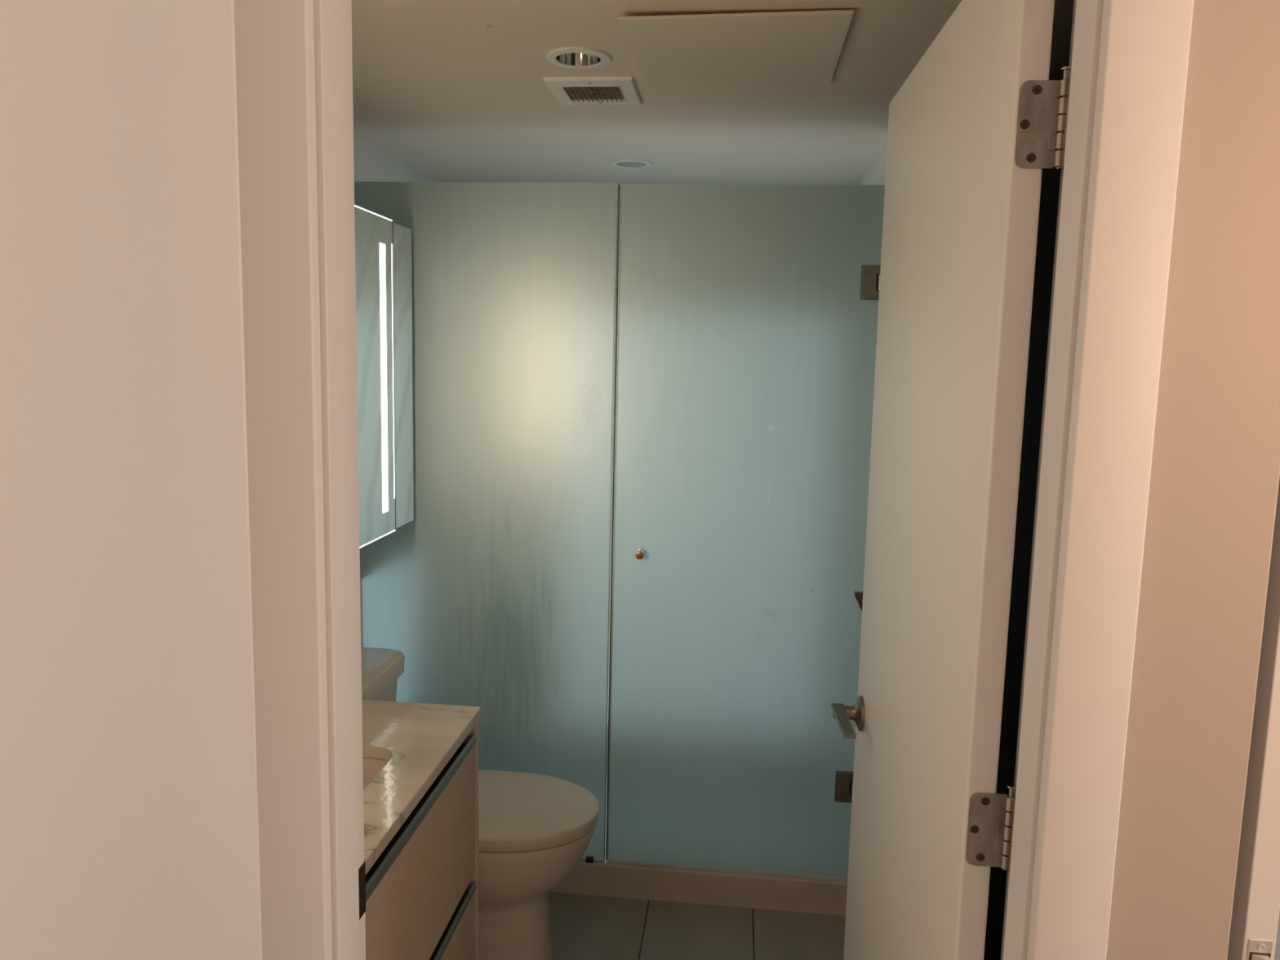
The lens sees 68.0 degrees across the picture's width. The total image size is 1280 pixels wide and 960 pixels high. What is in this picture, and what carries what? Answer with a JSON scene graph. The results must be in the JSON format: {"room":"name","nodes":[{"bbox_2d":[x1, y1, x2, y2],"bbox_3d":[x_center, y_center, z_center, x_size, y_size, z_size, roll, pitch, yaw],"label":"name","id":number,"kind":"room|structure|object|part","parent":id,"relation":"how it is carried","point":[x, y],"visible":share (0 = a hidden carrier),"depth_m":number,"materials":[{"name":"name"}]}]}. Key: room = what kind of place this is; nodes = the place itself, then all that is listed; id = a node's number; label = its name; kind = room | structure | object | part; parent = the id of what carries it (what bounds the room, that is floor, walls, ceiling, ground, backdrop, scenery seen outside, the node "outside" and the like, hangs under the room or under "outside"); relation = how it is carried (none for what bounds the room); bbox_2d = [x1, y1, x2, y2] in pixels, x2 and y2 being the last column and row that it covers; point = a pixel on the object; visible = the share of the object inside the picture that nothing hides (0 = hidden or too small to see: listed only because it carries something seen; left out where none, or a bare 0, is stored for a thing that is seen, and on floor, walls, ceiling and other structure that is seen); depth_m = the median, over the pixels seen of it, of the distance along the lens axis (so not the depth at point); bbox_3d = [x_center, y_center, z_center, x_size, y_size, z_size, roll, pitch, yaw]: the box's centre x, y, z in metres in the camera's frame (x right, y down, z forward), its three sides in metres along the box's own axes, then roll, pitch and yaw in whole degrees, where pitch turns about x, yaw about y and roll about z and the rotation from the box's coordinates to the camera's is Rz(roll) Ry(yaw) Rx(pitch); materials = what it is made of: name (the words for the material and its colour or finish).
{"room":"hallway","nodes":[
{"label":"hallway","id":0,"kind":"room"},
{"bbox_2d":[0,0,259,959],"bbox_3d":[-0.701,0.510,-0.880,0.120,2.500,3.990,2,7,6],"label":"wall","id":1,"kind":"structure","parent":0,"point":[127,821],"depth_m":0.82,"materials":[{"name":"paint"}]},
{"bbox_2d":[353,133,435,182],"bbox_3d":[-0.960,0.171,2.531,0.100,2.295,2.770,2,7,6],"label":"wall","id":2,"kind":"structure","parent":0,"point":[371,164],"depth_m":2.98,"materials":[{"name":"paint"}]},
{"bbox_2d":[354,204,413,547],"bbox_3d":[-0.851,-0.207,2.030,0.190,0.865,1.598,2,7,6],"label":"upper cabinet","id":3,"kind":"object","parent":2,"relation":"attached to","point":[383,246],"visible":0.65,"depth_m":2.58,"materials":[{"name":"white metal"}]},
{"bbox_3d":[-0.769,-0.195,1.945,0.007,0.858,1.444,2,7,6],"label":"mirror door","id":4,"kind":"part","parent":3,"relation":"part of","materials":[{"name":"white metal"}]},
{"bbox_2d":[392,222,413,528],"bbox_3d":[-0.684,-0.294,2.736,0.007,0.854,0.148,2,7,6],"label":"mirror","id":5,"kind":"object","parent":3,"relation":"attached to","point":[402,393],"depth_m":2.73,"materials":[{"name":"white mirror"}]},
{"bbox_2d":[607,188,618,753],"bbox_3d":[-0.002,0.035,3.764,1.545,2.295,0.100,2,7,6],"label":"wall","id":6,"kind":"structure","parent":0,"point":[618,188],"depth_m":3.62,"materials":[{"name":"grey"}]},
{"bbox_2d":[351,0,961,188],"bbox_3d":[-0.090,-1.023,2.343,1.783,0.160,2.662,2,7,6],"label":"ceiling","id":7,"kind":"structure","parent":0,"point":[452,91],"depth_m":2.36,"materials":[{"name":"white paint"}]},
{"bbox_2d":[546,46,610,69],"bbox_3d":[-0.130,-0.936,2.021,0.138,0.082,0.138,2,7,6],"label":"recessed light","id":8,"kind":"object","parent":7,"relation":"in","point":[569,57],"visible":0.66,"depth_m":2.05,"materials":[{"name":"white plastic"}]},
{"bbox_2d":[542,76,641,105],"bbox_3d":[-0.109,-0.927,2.272,0.205,0.012,0.214,2,7,6],"label":"exhaust fan","id":9,"kind":"object","parent":7,"relation":"attached to","point":[568,91],"visible":1,"depth_m":2.25,"materials":[{"name":"white plastic"}]},
{"bbox_2d":[564,86,623,102],"bbox_3d":[-0.109,-0.925,2.272,0.131,0.006,0.121,2,7,6],"label":"grille","id":10,"kind":"object","parent":9,"relation":"attached to","point":[571,94],"depth_m":2.28,"materials":[{"name":"metal"}]},
{"bbox_2d":[610,158,653,168],"bbox_3d":[-0.027,-1.036,3.108,0.138,0.008,0.138,2,7,6],"label":"recessed light","id":11,"kind":"object","parent":7,"relation":"in","point":[629,163],"visible":1,"depth_m":3.10,"materials":[{"name":"white plastic"}]},
{"bbox_2d":[617,9,854,84],"bbox_3d":[0.196,-0.876,1.947,0.430,0.016,0.451,2,7,6],"label":"access panel","id":12,"kind":"object","parent":7,"relation":"attached to","point":[806,46],"visible":1,"depth_m":1.90,"materials":[{"name":"white paint"}]},
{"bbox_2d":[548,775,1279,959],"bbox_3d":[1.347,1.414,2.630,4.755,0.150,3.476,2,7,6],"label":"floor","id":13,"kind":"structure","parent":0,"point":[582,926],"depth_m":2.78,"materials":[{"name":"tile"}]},
{"bbox_2d":[364,721,478,959],"bbox_3d":[-0.716,1.005,1.775,0.596,0.844,0.896,2,7,6],"label":"vanity cabinet","id":14,"kind":"object","parent":13,"relation":"on","point":[422,890],"visible":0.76,"depth_m":1.86,"materials":[{"name":"brown wood"}]},
{"bbox_3d":[-0.425,0.630,1.697,0.028,0.026,0.859,2,7,6],"label":"finger pull","id":15,"kind":"part","parent":14,"relation":"part of","materials":[{"name":"metal"}]},
{"bbox_2d":[361,699,480,874],"bbox_3d":[-0.705,0.572,1.730,0.597,0.025,0.916,2,7,6],"label":"countertop","id":16,"kind":"structure","parent":14,"relation":"on","point":[417,740],"depth_m":1.91,"materials":[{"name":"stone"}]},
{"bbox_2d":[362,757,388,790],"bbox_3d":[-0.681,0.653,1.711,0.385,0.130,0.512,2,7,6],"label":"sink","id":17,"kind":"object","parent":16,"relation":"in","point":[372,766],"visible":0.02,"depth_m":1.93,"materials":[{"name":"white ceramic"}]},
{"bbox_3d":[-0.433,0.977,1.741,0.028,0.021,0.859,2,7,6],"label":"finger pull","id":18,"kind":"part","parent":14,"relation":"part of","materials":[{"name":"metal"}]},
{"bbox_3d":[-0.434,1.152,1.764,0.019,0.332,0.860,2,7,6],"label":"drawer","id":19,"kind":"part","parent":14,"relation":"part of","materials":[{"name":"brown wood"}]},
{"bbox_3d":[-0.668,0.901,2.203,0.596,0.744,0.016,2,7,6],"label":"panel","id":20,"kind":"part","parent":14,"relation":"part of","materials":[{"name":"beige wood"}]},
{"bbox_2d":[360,647,599,959],"bbox_3d":[-0.512,0.924,2.587,0.808,0.808,0.464,2,7,6],"label":"toilet","id":21,"kind":"object","parent":13,"relation":"on","point":[535,829],"visible":0.42,"depth_m":2.50,"materials":[{"name":"ceramic"}]},
{"bbox_3d":[-0.801,0.552,2.572,0.210,0.065,0.464,2,7,6],"label":"tank lid","id":22,"kind":"part","parent":21,"relation":"part of","materials":[{"name":"ceramic"}]},
{"bbox_3d":[-0.816,0.751,2.598,0.191,0.335,0.424,2,7,6],"label":"tank","id":23,"kind":"part","parent":21,"relation":"part of","materials":[{"name":"ceramic"}]},
{"bbox_3d":[-0.460,1.118,2.606,0.676,0.422,0.384,2,7,6],"label":"bowl","id":24,"kind":"part","parent":21,"relation":"part of","materials":[{"name":"ceramic"}]},
{"bbox_3d":[-0.376,0.889,2.569,0.536,0.045,0.396,2,7,6],"label":"lid","id":25,"kind":"part","parent":21,"relation":"part of","materials":[{"name":"plastic"}]},
{"bbox_2d":[548,859,847,915],"bbox_3d":[-0.122,1.236,3.005,1.545,0.102,0.122,2,7,6],"label":"shower curb","id":26,"kind":"object","parent":13,"relation":"on","point":[798,895],"visible":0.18,"depth_m":2.91,"materials":[{"name":"beige stone"}]},
{"bbox_2d":[354,181,617,862],"bbox_3d":[-0.477,0.159,2.868,0.786,2.054,0.025,2,7,6],"label":"shower panel","id":27,"kind":"object","parent":26,"relation":"on","point":[495,597],"visible":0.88,"depth_m":2.84,"materials":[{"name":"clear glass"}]},
{"bbox_2d":[857,0,1074,959],"bbox_3d":[0.705,0.122,2.403,0.143,2.500,2.660,2,7,6],"label":"wall","id":28,"kind":"structure","parent":0,"point":[1063,9],"depth_m":1.28,"materials":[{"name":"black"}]},
{"bbox_2d":[605,184,884,881],"bbox_3d":[0.291,0.188,2.794,0.754,2.049,0.074,2,7,6],"label":"shower door","id":29,"kind":"structure","parent":28,"relation":"attached to","point":[747,315],"depth_m":2.78,"materials":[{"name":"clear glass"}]},
{"bbox_3d":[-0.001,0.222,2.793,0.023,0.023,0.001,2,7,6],"label":"knob","id":30,"kind":"part","parent":29,"relation":"part of","materials":[{"name":"brown metal"}]},
{"bbox_3d":[0.001,0.220,2.809,0.026,0.026,0.032,2,7,6],"label":"knob","id":31,"kind":"part","parent":29,"relation":"part of","materials":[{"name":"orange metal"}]},
{"bbox_2d":[853,591,862,610],"bbox_3d":[0.553,0.332,2.154,0.092,0.062,0.405,2,7,6],"label":"towel bar","id":32,"kind":"object","parent":28,"relation":"attached to","point":[858,594],"visible":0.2,"depth_m":2.34,"materials":[{"name":"silver metal"}]},
{"bbox_2d":[831,0,1071,959],"bbox_3d":[0.417,0.414,1.467,0.131,2.122,0.804,2,7,2],"label":"door","id":33,"kind":"structure","parent":28,"relation":"in","point":[974,128],"depth_m":1.23,"materials":[{"name":"paint"}]},
{"bbox_3d":[0.374,0.443,1.752,0.022,0.009,0.151,2,7,2],"label":"lever blade","id":34,"kind":"part","parent":33,"relation":"part of","materials":[{"name":"silver metal"}]},
{"bbox_3d":[0.406,0.445,1.813,0.036,0.067,0.067,2,7,4],"label":"lever handle","id":35,"kind":"part","parent":33,"relation":"part of","materials":[{"name":"silver metal"}]},
{"bbox_3d":[0.426,0.408,1.082,0.002,0.089,0.044,2,7,4],"label":"jamb plate","id":36,"kind":"part","parent":33,"relation":"part of","materials":[{"name":"metal"}]},
{"bbox_3d":[0.444,-0.372,0.983,0.002,0.089,0.044,2,7,4],"label":"jamb plate","id":37,"kind":"part","parent":33,"relation":"part of","materials":[{"name":"metal"}]},
{"bbox_2d":[1000,0,1194,959],"bbox_3d":[0.458,0.431,1.054,0.080,2.218,0.128,2,7,6],"label":"door frame","id":38,"kind":"structure","parent":28,"relation":"attached to","point":[1144,46],"depth_m":0.94,"materials":[{"name":"paint"}]},
{"bbox_2d":[1226,477,1279,959],"bbox_3d":[0.757,0.423,1.456,0.035,2.122,0.772,2,7,6],"label":"door","id":39,"kind":"structure","parent":28,"relation":"in","point":[1256,899],"depth_m":1.08,"materials":[{"name":"paint"}]},
{"bbox_3d":[0.715,0.558,1.098,0.026,0.057,0.002,2,7,6],"label":"latch plate","id":40,"kind":"part","parent":39,"relation":"part of","materials":[{"name":"metal"}]},
{"bbox_2d":[1106,0,1279,959],"bbox_3d":[0.536,0.293,1.039,0.190,2.500,0.110,2,7,6],"label":"wall","id":41,"kind":"structure","parent":0,"point":[1215,476],"depth_m":0.95,"materials":[{"name":"beige paint"}]},
{"bbox_3d":[-0.754,0.247,1.170,0.791,2.500,0.110,2,7,6],"label":"wall","id":42,"kind":"structure","parent":0,"visible":0},
{"bbox_2d":[230,0,365,959],"bbox_3d":[-0.387,0.401,1.144,0.085,2.218,0.142,2,7,6],"label":"door frame","id":43,"kind":"structure","parent":42,"relation":"attached to","point":[273,61],"depth_m":1.04,"materials":[{"name":"paint"}]},
{"bbox_3d":[-0.355,0.522,1.203,0.008,0.068,0.051,1,7,-4],"label":"strike plate","id":44,"kind":"part","parent":43,"relation":"part of","materials":[{"name":"brown metal"}]}
]}

